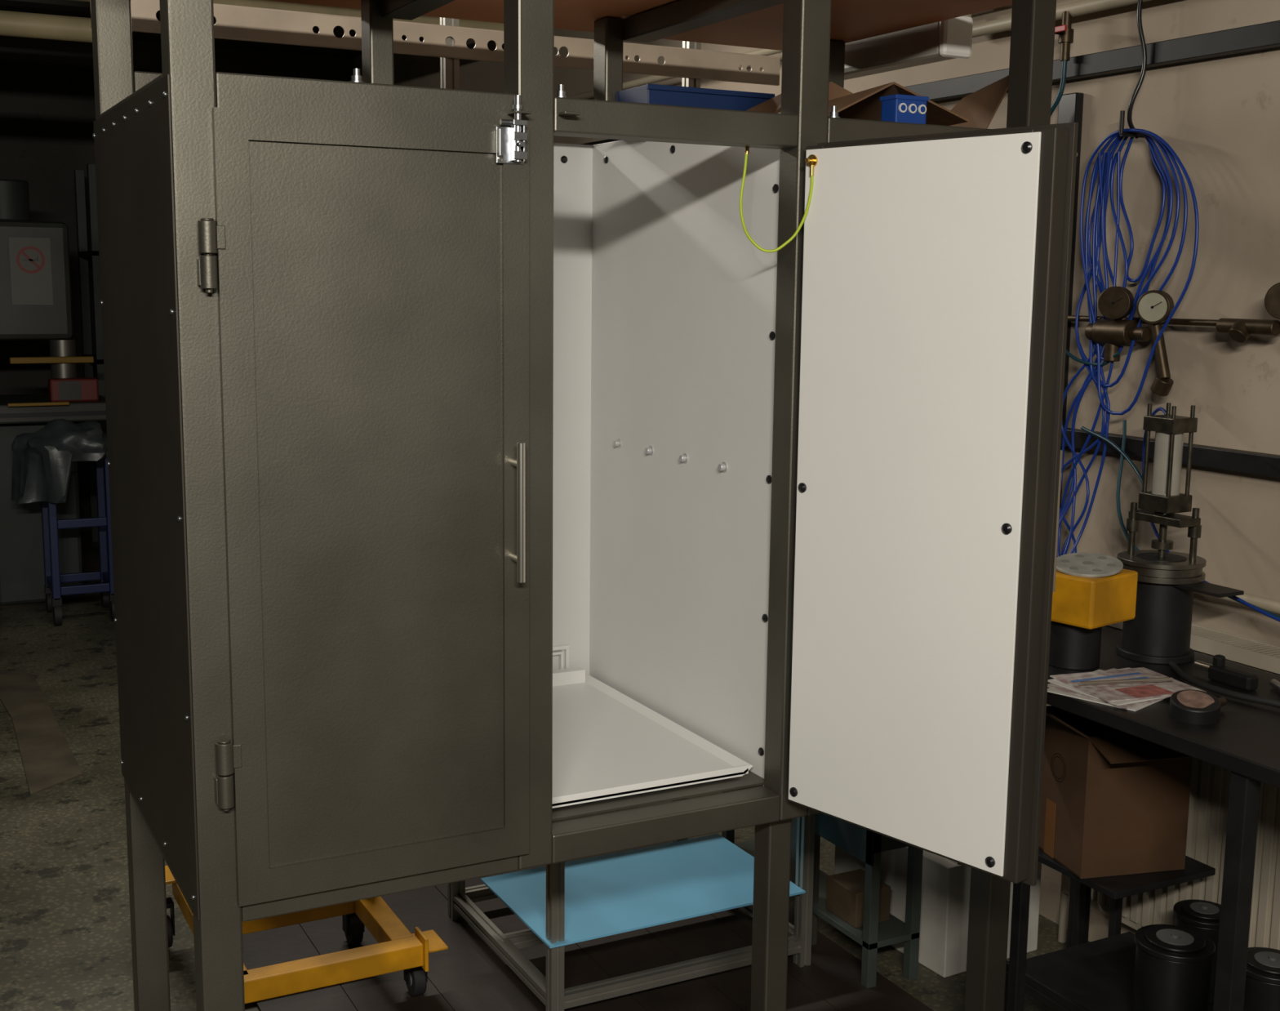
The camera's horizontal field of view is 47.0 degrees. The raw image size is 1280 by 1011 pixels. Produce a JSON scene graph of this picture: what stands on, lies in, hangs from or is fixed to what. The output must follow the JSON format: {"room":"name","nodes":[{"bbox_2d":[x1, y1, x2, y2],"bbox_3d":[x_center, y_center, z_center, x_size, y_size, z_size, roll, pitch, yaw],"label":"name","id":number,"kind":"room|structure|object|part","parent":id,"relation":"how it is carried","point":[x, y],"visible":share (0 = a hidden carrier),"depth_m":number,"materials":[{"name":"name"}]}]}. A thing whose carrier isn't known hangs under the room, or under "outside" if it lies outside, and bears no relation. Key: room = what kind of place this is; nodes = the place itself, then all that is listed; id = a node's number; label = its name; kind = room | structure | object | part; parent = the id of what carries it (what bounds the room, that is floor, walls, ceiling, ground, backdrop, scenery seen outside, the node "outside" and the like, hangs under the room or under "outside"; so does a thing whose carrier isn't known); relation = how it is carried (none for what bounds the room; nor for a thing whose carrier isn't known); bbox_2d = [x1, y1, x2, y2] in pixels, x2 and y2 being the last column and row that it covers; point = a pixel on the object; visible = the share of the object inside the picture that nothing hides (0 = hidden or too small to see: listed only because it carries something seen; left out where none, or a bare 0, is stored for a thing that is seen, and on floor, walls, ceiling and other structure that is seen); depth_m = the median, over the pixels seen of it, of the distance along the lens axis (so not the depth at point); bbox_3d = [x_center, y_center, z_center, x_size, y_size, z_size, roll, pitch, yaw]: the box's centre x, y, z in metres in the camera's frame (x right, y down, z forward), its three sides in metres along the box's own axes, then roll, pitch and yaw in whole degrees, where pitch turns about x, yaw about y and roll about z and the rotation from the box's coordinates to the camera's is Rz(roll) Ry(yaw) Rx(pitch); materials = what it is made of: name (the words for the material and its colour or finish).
{"room":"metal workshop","nodes":[
{"label":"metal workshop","id":0,"kind":"room"},
{"bbox_2d":[0,62,134,530],"bbox_3d":[-4.366,-1.199,8.667,4.800,2.850,0.100,-4,10,-27],"label":"wall","id":1,"kind":"structure","parent":0,"point":[47,113],"depth_m":8.91,"materials":[{"name":"paint"}]},
{"bbox_2d":[0,4,361,57],"bbox_3d":[-1.546,-1.815,3.150,4.800,0.100,12.000,-4,10,-27],"label":"ceiling","id":2,"kind":"structure","parent":0,"point":[135,35],"depth_m":8.02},
{"bbox_2d":[0,0,466,81],"bbox_3d":[-2.761,-2.056,5.461,4.800,0.150,4.640,-4,10,-27],"label":"beams","id":3,"kind":"structure","parent":2,"relation":"attached to","point":[147,55],"depth_m":7.95,"materials":[{"name":"black metal"}]},
{"bbox_2d":[0,0,503,42],"bbox_3d":[-2.543,-1.825,4.983,4.680,0.436,0.244,-4,10,-27],"label":"duct","id":4,"kind":"object","parent":2,"relation":"hanging from","point":[13,24],"visible":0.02,"depth_m":5.19,"materials":[{"name":"metal"}]},
{"bbox_2d":[844,15,973,79],"bbox_3d":[0.552,-1.353,3.209,0.081,0.784,0.488,-4,10,-27],"label":"fluorescent light fixture","id":5,"kind":"object","parent":2,"relation":"attached to","point":[950,38],"visible":0.6,"depth_m":3.14,"materials":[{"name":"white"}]},
{"bbox_2d":[0,529,1089,1010],"bbox_3d":[-1.579,1.101,3.596,4.800,0.100,12.000,-4,10,-27],"label":"floor","id":6,"kind":"structure","parent":0,"point":[65,935],"depth_m":4.06,"materials":[{"name":"concrete"}]},
{"bbox_2d":[0,669,83,795],"bbox_3d":[-2.217,0.775,5.333,0.176,0.004,1.680,-4,10,-28],"label":"floor mat","id":7,"kind":"object","parent":6,"relation":"on","point":[48,760],"visible":1,"depth_m":5.14,"materials":[{"name":"brown cardboard"}]},
{"bbox_2d":[0,178,106,604],"bbox_3d":[-3.086,-0.558,7.219,0.860,2.050,0.800,-4,10,-27],"label":"machine","id":8,"kind":"object","parent":6,"relation":"on","point":[72,398],"visible":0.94,"depth_m":7.13,"materials":[{"name":"metal"}]},
{"bbox_2d":[8,236,53,304],"bbox_3d":[-2.935,-1.128,7.087,0.185,0.320,0.010,-4,10,-27],"label":"no smoking sign","id":9,"kind":"object","parent":8,"relation":"attached to","point":[30,260],"visible":1,"depth_m":7.08,"materials":[{"name":"grey paper"}]},
{"bbox_2d":[11,418,115,625],"bbox_3d":[-2.649,0.061,6.837,0.500,0.952,0.486,-4,10,-27],"label":"stool","id":10,"kind":"object","parent":6,"relation":"on","point":[42,459],"visible":0.91,"depth_m":6.67,"materials":[{"name":"blue paint"}]},
{"bbox_2d":[74,163,107,548],"bbox_3d":[-2.604,-0.869,8.795,1.300,2.200,0.600,-4,10,-27],"label":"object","id":11,"kind":"object","parent":6,"relation":"on","point":[83,252],"visible":0.23,"depth_m":8.58,"materials":[{"name":"grey paint"}]},
{"bbox_2d":[90,0,1078,1010],"bbox_3d":[-0.040,0.136,2.647,1.584,2.130,1.357,-4,10,-27],"label":"tall cabinet","id":12,"kind":"object","parent":6,"relation":"on","point":[480,482],"visible":1,"depth_m":2.31,"materials":[{"name":"grey metal"}]},
{"bbox_3d":[-0.943,0.111,2.741,0.060,2.130,0.060,-4,10,-27],"label":"post","id":13,"kind":"part","parent":12,"relation":"part of","materials":[{"name":"grey metal"}]},
{"bbox_3d":[-0.779,-0.620,2.331,0.062,0.053,0.605,-4,10,-27],"label":"rail","id":14,"kind":"part","parent":12,"relation":"part of","materials":[{"name":"grey metal"}]},
{"bbox_3d":[-0.257,-0.789,2.955,1.462,0.050,0.060,-4,10,-27],"label":"rail","id":15,"kind":"part","parent":12,"relation":"part of","materials":[{"name":"grey metal"}]},
{"bbox_3d":[-0.793,0.555,2.511,0.062,0.050,0.605,-4,10,-27],"label":"rail","id":16,"kind":"part","parent":12,"relation":"part of","materials":[{"name":"grey metal"}]},
{"bbox_3d":[-0.634,0.204,2.159,0.062,2.130,0.060,-4,10,-27],"label":"post","id":17,"kind":"part","parent":12,"relation":"part of","materials":[{"name":"grey metal"}]},
{"bbox_3d":[-0.399,-0.589,2.158,0.450,0.053,0.059,-4,10,-27],"label":"rail","id":18,"kind":"part","parent":12,"relation":"part of","materials":[{"name":"grey metal"}]},
{"bbox_3d":[-0.385,0.011,2.215,0.469,1.156,0.012,-4,10,-27],"label":"door frame","id":19,"kind":"part","parent":12,"relation":"part of","materials":[{"name":"grey paint"}]},
{"bbox_3d":[-0.385,0.006,2.218,0.387,1.071,0.005,-4,10,-27],"label":"door panel","id":20,"kind":"part","parent":12,"relation":"part of","materials":[{"name":"grey paint"}]},
{"bbox_3d":[-0.502,-0.883,2.811,0.046,0.175,0.060,-4,10,-27],"label":"post","id":21,"kind":"part","parent":12,"relation":"part of","materials":[{"name":"grey metal"}]},
{"bbox_3d":[-0.412,0.586,2.338,0.450,0.050,0.059,-4,10,-27],"label":"rail","id":22,"kind":"part","parent":12,"relation":"part of","materials":[{"name":"grey metal"}]},
{"bbox_3d":[-0.193,-0.546,2.212,0.045,0.063,0.017,-4,10,-27],"label":"slide bolt plate","id":23,"kind":"part","parent":12,"relation":"part of","materials":[{"name":"metal"}]},
{"bbox_3d":[-0.190,-0.565,2.203,0.036,0.097,0.026,-4,10,-27],"label":"slide bolt rod","id":24,"kind":"part","parent":12,"relation":"part of","materials":[{"name":"metal"}]},
{"bbox_3d":[-0.182,-0.592,2.219,0.026,0.003,0.034,-4,10,-27],"label":"keeper plate","id":25,"kind":"part","parent":12,"relation":"part of","materials":[{"name":"grey paint"}]},
{"bbox_3d":[-0.177,-0.142,2.346,0.061,1.492,0.060,-4,10,-27],"label":"post","id":26,"kind":"part","parent":12,"relation":"part of","materials":[{"name":"grey metal"}]},
{"bbox_2d":[552,644,569,668],"bbox_3d":[-0.196,0.351,3.312,0.080,0.068,0.008,-4,10,-27],"label":"socket","id":27,"kind":"object","parent":12,"relation":"attached to","point":[561,652],"depth_m":3.32,"materials":[{"name":"white plastic"}]},
{"bbox_3d":[-0.109,-0.602,2.259,0.026,0.004,0.028,-4,10,-27],"label":"keeper plate","id":28,"kind":"part","parent":12,"relation":"part of","materials":[{"name":"grey paint"}]},
{"bbox_3d":[-0.065,-0.913,3.037,0.041,0.175,0.060,-4,10,-27],"label":"post","id":29,"kind":"part","parent":12,"relation":"part of","materials":[{"name":"grey metal"}]},
{"bbox_2d":[267,0,1012,50],"bbox_3d":[-0.136,-0.956,2.665,1.650,0.019,0.907,-4,10,-27],"label":"shelf board","id":30,"kind":"object","parent":12,"relation":"on","point":[851,20],"visible":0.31,"depth_m":2.97,"materials":[{"name":"brown wood"}]},
{"bbox_2d":[551,666,752,808],"bbox_3d":[-0.150,0.444,2.931,0.443,0.038,0.705,-4,10,-27],"label":"drip tray","id":31,"kind":"object","parent":12,"relation":"on","point":[617,738],"depth_m":2.85,"materials":[{"name":"white plastic"}]},
{"bbox_3d":[0.040,0.555,2.573,0.449,0.050,0.059,-4,10,-27],"label":"rail","id":32,"kind":"part","parent":12,"relation":"part of","materials":[{"name":"grey metal"}]},
{"bbox_3d":[0.054,-0.620,2.393,0.449,0.053,0.059,-4,10,-27],"label":"rail","id":33,"kind":"part","parent":12,"relation":"part of","materials":[{"name":"grey metal"}]},
{"bbox_2d":[615,83,774,111],"bbox_3d":[0.111,-0.801,3.010,0.295,0.084,0.149,-4,10,-27],"label":"tray","id":34,"kind":"object","parent":12,"relation":"on","point":[656,94],"visible":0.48,"depth_m":2.94,"materials":[{"name":"blue plastic"}]},
{"bbox_3d":[0.076,0.482,3.048,0.060,0.050,0.760,-4,10,-27],"label":"rail","id":35,"kind":"part","parent":12,"relation":"part of","materials":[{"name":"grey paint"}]},
{"bbox_3d":[0.245,0.873,2.781,0.050,0.638,0.053,-4,10,-27],"label":"leg","id":36,"kind":"part","parent":12,"relation":"part of","materials":[{"name":"grey paint"}]},
{"bbox_3d":[0.274,-0.173,2.580,0.060,1.492,0.060,-4,10,-27],"label":"post","id":37,"kind":"part","parent":12,"relation":"part of","materials":[{"name":"grey metal"}]},
{"bbox_3d":[0.487,0.524,2.804,0.440,0.050,0.059,-4,10,-27],"label":"rail","id":38,"kind":"part","parent":12,"relation":"part of","materials":[{"name":"grey metal"}]},
{"bbox_3d":[0.406,0.020,3.435,0.056,2.130,0.060,-4,10,-27],"label":"post","id":39,"kind":"part","parent":12,"relation":"part of","materials":[{"name":"grey metal"}]},
{"bbox_2d":[745,75,1008,128],"bbox_3d":[0.491,-0.791,2.897,0.553,0.142,0.336,-4,10,-27],"label":"cardboard box","id":40,"kind":"object","parent":12,"relation":"on","point":[977,109],"visible":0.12,"depth_m":2.86,"materials":[{"name":"brown cardboard"}]},
{"bbox_2d":[880,93,928,124],"bbox_3d":[0.471,-0.713,2.670,0.200,0.057,0.055,-4,10,-27],"label":"box","id":41,"kind":"object","parent":12,"relation":"on","point":[898,108],"visible":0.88,"depth_m":2.65,"materials":[{"name":"blue plastic"}]},
{"bbox_3d":[0.480,-0.738,2.671,0.074,0.008,0.049,-4,10,-27],"label":"lid","id":42,"kind":"part","parent":41,"relation":"part of","materials":[{"name":"blue plastic"}]},
{"bbox_3d":[0.501,-0.650,2.625,0.440,0.053,0.059,-4,10,-27],"label":"rail","id":43,"kind":"part","parent":12,"relation":"part of","materials":[{"name":"grey metal"}]},
{"bbox_3d":[0.712,0.112,2.857,0.056,2.130,0.060,-4,10,-27],"label":"post","id":44,"kind":"part","parent":12,"relation":"part of","materials":[{"name":"grey metal"}]},
{"bbox_3d":[0.624,0.025,2.245,0.043,0.219,0.013,-7,12,-41],"label":"door handle","id":45,"kind":"part","parent":12,"relation":"part of","materials":[{"name":"silver metal"}]},
{"bbox_2d":[242,806,933,1010],"bbox_3d":[-0.452,1.009,3.926,1.328,0.008,2.440,-4,10,-27],"label":"floor mat","id":46,"kind":"object","parent":6,"relation":"on","point":[468,975],"visible":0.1,"depth_m":3.44,"materials":[{"name":"brown wood"}]},
{"bbox_2d":[164,865,448,1003],"bbox_3d":[-0.790,0.779,3.348,0.550,0.611,0.675,-4,10,-27],"label":"trolley","id":47,"kind":"object","parent":46,"relation":"on","point":[397,948],"visible":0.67,"depth_m":3.17,"materials":[{"name":"metal"}]},
{"bbox_2d":[89,0,815,1010],"bbox_3d":[-0.263,-0.130,3.281,1.670,2.442,0.642,-4,10,-27],"label":"frame","id":48,"kind":"object","parent":46,"relation":"on","point":[561,904],"visible":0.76,"depth_m":3.39,"materials":[{"name":"metal"}]},
{"bbox_2d":[721,790,923,987],"bbox_3d":[0.434,0.828,3.644,0.155,0.470,0.665,-4,10,-27],"label":"stand","id":49,"kind":"object","parent":6,"relation":"on","point":[856,902],"visible":0.37,"depth_m":3.40,"materials":[{"name":"paint"}]},
{"bbox_2d":[834,844,1041,977],"bbox_3d":[0.759,0.912,3.664,0.352,0.306,0.439,-5,10,-31],"label":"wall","id":50,"kind":"structure","parent":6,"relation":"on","point":[945,882],"depth_m":3.45,"materials":[{"name":"white paint"}]},
{"bbox_2d":[1004,931,1213,1010],"bbox_3d":[1.210,1.125,2.688,0.385,0.190,1.220,-4,10,-27],"label":"box","id":51,"kind":"object","parent":6,"relation":"on","point":[1098,975],"visible":0.42,"depth_m":3.08,"materials":[{"name":"metal"}]},
{"bbox_2d":[1132,924,1215,1010],"bbox_3d":[1.040,0.925,2.875,0.148,0.184,0.148,-4,10,-27],"label":"steel canister","id":52,"kind":"object","parent":51,"relation":"on","point":[1173,963],"visible":1,"depth_m":2.82,"materials":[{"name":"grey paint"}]},
{"bbox_2d":[1173,898,1221,1002],"bbox_3d":[1.149,0.906,3.010,0.119,0.184,0.119,-4,10,-27],"label":"steel canister","id":53,"kind":"object","parent":51,"relation":"on","point":[1202,916],"visible":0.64,"depth_m":2.97,"materials":[{"name":"grey paint"}]},
{"bbox_2d":[1243,946,1279,1010],"bbox_3d":[1.220,0.947,2.848,0.140,0.154,0.140,-4,10,-27],"label":"steel canister","id":54,"kind":"object","parent":51,"relation":"on","point":[1262,984],"visible":0.7,"depth_m":2.80,"materials":[{"name":"grey paint"}]},
{"bbox_2d":[1037,847,1215,946],"bbox_3d":[0.989,0.938,3.198,0.285,0.400,0.370,-4,10,-27],"label":"box shelf","id":55,"kind":"object","parent":6,"relation":"on","point":[1117,887],"visible":0.24,"depth_m":3.05,"materials":[{"name":"metal"}]},
{"bbox_2d":[1038,705,1193,878],"bbox_3d":[0.986,0.577,3.076,0.372,0.350,0.290,-1,9,-14],"label":"cardboard box","id":56,"kind":"object","parent":55,"relation":"on","point":[1114,802],"visible":0.87,"depth_m":3.02,"materials":[{"name":"brown cardboard"}]},
{"bbox_2d":[1006,626,1279,1010],"bbox_3d":[1.170,0.800,2.695,0.500,0.830,1.560,-4,10,-27],"label":"workbench","id":57,"kind":"object","parent":6,"relation":"on","point":[1245,741],"visible":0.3,"depth_m":2.57,"materials":[{"name":"metal"}]},
{"bbox_2d":[1048,552,1137,670],"bbox_3d":[0.900,0.216,2.997,0.160,0.226,0.159,-7,11,-39],"label":"housing","id":58,"kind":"object","parent":57,"relation":"on","point":[1093,591],"visible":0.88,"depth_m":2.95,"materials":[{"name":"metal"}]},
{"bbox_2d":[1047,666,1206,711],"bbox_3d":[0.923,0.344,2.835,0.278,0.022,0.244,-4,10,-27],"label":"papers","id":59,"kind":"object","parent":57,"relation":"on","point":[1135,689],"visible":0.91,"depth_m":2.81,"materials":[{"name":"paper"}]},
{"bbox_2d":[1070,671,1147,681],"bbox_3d":[0.919,0.338,2.865,0.170,0.001,0.040,-3,9,-23],"label":"print","id":60,"kind":"object","parent":59,"relation":"on","point":[1108,676],"depth_m":2.88,"materials":[{"name":"blue"}]},
{"bbox_3d":[0.935,0.338,2.828,0.194,0.008,0.008,-1,9,-12],"label":"rod","id":61,"kind":"part","parent":59,"relation":"part of","materials":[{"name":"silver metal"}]},
{"bbox_2d":[1115,684,1173,697],"bbox_3d":[0.955,0.351,2.784,0.090,0.001,0.060,-3,9,-23],"label":"picture","id":62,"kind":"object","parent":59,"relation":"on","point":[1127,690],"depth_m":2.78},
{"bbox_2d":[1115,402,1244,664],"bbox_3d":[1.112,0.061,3.026,0.176,0.530,0.268,-4,10,-27],"label":"pump","id":63,"kind":"object","parent":57,"relation":"on","point":[1159,632],"visible":0.9,"depth_m":3.03,"materials":[{"name":"metal"}]},
{"bbox_3d":[1.150,0.169,2.978,0.070,0.008,0.120,-4,10,-27],"label":"plate","id":64,"kind":"part","parent":63,"relation":"part of","materials":[{"name":"metal"}]},
{"bbox_2d":[1168,689,1226,724],"bbox_3d":[1.023,0.365,2.665,0.139,0.052,0.089,-4,10,-27],"label":"pressure gauge","id":65,"kind":"object","parent":57,"relation":"on","point":[1188,706],"visible":1,"depth_m":2.63,"materials":[{"name":"metal"}]},
{"bbox_3d":[1.052,0.362,2.692,0.063,0.019,0.016,-7,12,-41],"label":"stem","id":66,"kind":"part","parent":65,"relation":"part of","materials":[{"name":"gold metal"}]},
{"bbox_2d":[1168,661,1279,707],"bbox_3d":[1.139,0.357,2.768,0.061,0.014,0.478,-2,9,-20],"label":"hose","id":67,"kind":"object","parent":57,"relation":"on","point":[1175,667],"visible":1,"depth_m":2.79,"materials":[{"name":"black rubber"}]},
{"bbox_2d":[1194,653,1258,690],"bbox_3d":[1.152,0.324,2.896,0.030,0.050,0.140,-4,10,-27],"label":"gun","id":68,"kind":"object","parent":57,"relation":"on","point":[1218,671],"visible":1,"depth_m":2.88,"materials":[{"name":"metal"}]},
{"bbox_2d":[1269,679,1279,691],"bbox_3d":[1.232,0.357,2.780,0.098,0.017,0.165,-1,9,-13],"label":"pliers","id":69,"kind":"object","parent":57,"relation":"on","point":[1274,683],"visible":1,"depth_m":2.84,"materials":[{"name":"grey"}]},
{"bbox_2d":[1057,621,1279,949],"bbox_3d":[1.373,0.747,2.949,0.084,0.862,1.430,-4,10,-27],"label":"panel radiator","id":70,"kind":"object","parent":6,"relation":"on","point":[1210,784],"visible":0.23,"depth_m":3.14,"materials":[{"name":"metal"}]},
{"bbox_2d":[1107,621,1279,674],"bbox_3d":[1.385,0.339,2.873,0.084,0.032,1.400,-4,10,-27],"label":"grille","id":71,"kind":"object","parent":70,"relation":"attached to","point":[1249,652],"depth_m":3.08,"materials":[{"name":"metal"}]},
{"bbox_2d":[353,0,1279,941],"bbox_3d":[0.609,-0.504,4.499,0.100,2.850,12.000,-4,10,-27],"label":"wall","id":72,"kind":"structure","parent":0,"point":[1220,116],"depth_m":3.23,"materials":[{"name":"beige paint"}]},
{"bbox_2d":[568,0,1150,98],"bbox_3d":[1.045,-1.437,3.324,0.092,0.621,6.000,-4,10,-27],"label":"pipe","id":73,"kind":"object","parent":72,"relation":"attached to","point":[1082,6],"visible":0.34,"depth_m":3.63,"materials":[{"name":"beige metal"}]},
{"bbox_2d":[1127,0,1146,138],"bbox_3d":[1.110,-0.990,3.257,0.042,0.344,0.037,-4,10,-27],"label":"power cable","id":74,"kind":"object","parent":73,"relation":"hanging from","point":[1141,35],"visible":0.93,"depth_m":3.24,"materials":[{"name":"black plastic"}]},
{"bbox_2d":[580,20,1279,145],"bbox_3d":[0.253,-1.264,4.932,0.039,0.047,8.500,-4,10,-27],"label":"wall rail","id":75,"kind":"object","parent":72,"relation":"attached to","point":[1264,36],"depth_m":3.27,"materials":[{"name":"metal"}]},
{"bbox_2d":[1057,92,1084,515],"bbox_3d":[1.019,-0.410,3.583,0.024,1.150,0.060,-4,10,-27],"label":"duct","id":76,"kind":"object","parent":72,"relation":"attached to","point":[1070,109],"visible":0.21,"depth_m":3.51,"materials":[{"name":"black plastic"}]},
{"bbox_2d":[1057,110,1279,622],"bbox_3d":[1.183,-0.297,3.078,0.211,1.088,0.924,-4,10,-27],"label":"coil","id":77,"kind":"object","parent":72,"relation":"hanging from","point":[1106,169],"visible":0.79,"depth_m":3.36,"materials":[{"name":"plastic"}]},
{"bbox_2d":[1060,426,1279,477],"bbox_3d":[0.243,-0.404,5.064,0.039,0.042,8.500,-4,10,-27],"label":"wall rail","id":78,"kind":"object","parent":72,"relation":"attached to","point":[1215,457],"depth_m":3.17,"materials":[{"name":"metal"}]},
{"bbox_2d":[1067,282,1279,395],"bbox_3d":[1.239,-0.335,3.031,0.072,0.250,2.400,-4,10,-27],"label":"pressure regulator","id":79,"kind":"object","parent":72,"relation":"attached to","point":[1153,307],"visible":0.98,"depth_m":3.22,"materials":[{"name":"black metal"}]},
{"bbox_2d":[1193,591,1279,613],"bbox_3d":[1.795,0.345,2.138,0.026,0.088,2.733,-4,10,-27],"label":"conduit pipe","id":80,"kind":"object","parent":72,"relation":"attached to","point":[1273,606],"visible":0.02,"depth_m":3.07,"materials":[{"name":"beige paint"}]},
{"bbox_2d":[1050,10,1074,115],"bbox_3d":[0.978,-0.804,3.479,0.061,0.702,0.098,-4,10,-27],"label":"valve","id":81,"kind":"object","parent":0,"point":[1064,31],"visible":0.46,"depth_m":3.43,"materials":[{"name":"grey metal"}]},
{"bbox_3d":[0.958,-1.104,3.417,0.006,0.014,0.090,-4,10,-27],"label":"lever","id":82,"kind":"part","parent":81,"relation":"part of","materials":[{"name":"red paint"}]}
]}

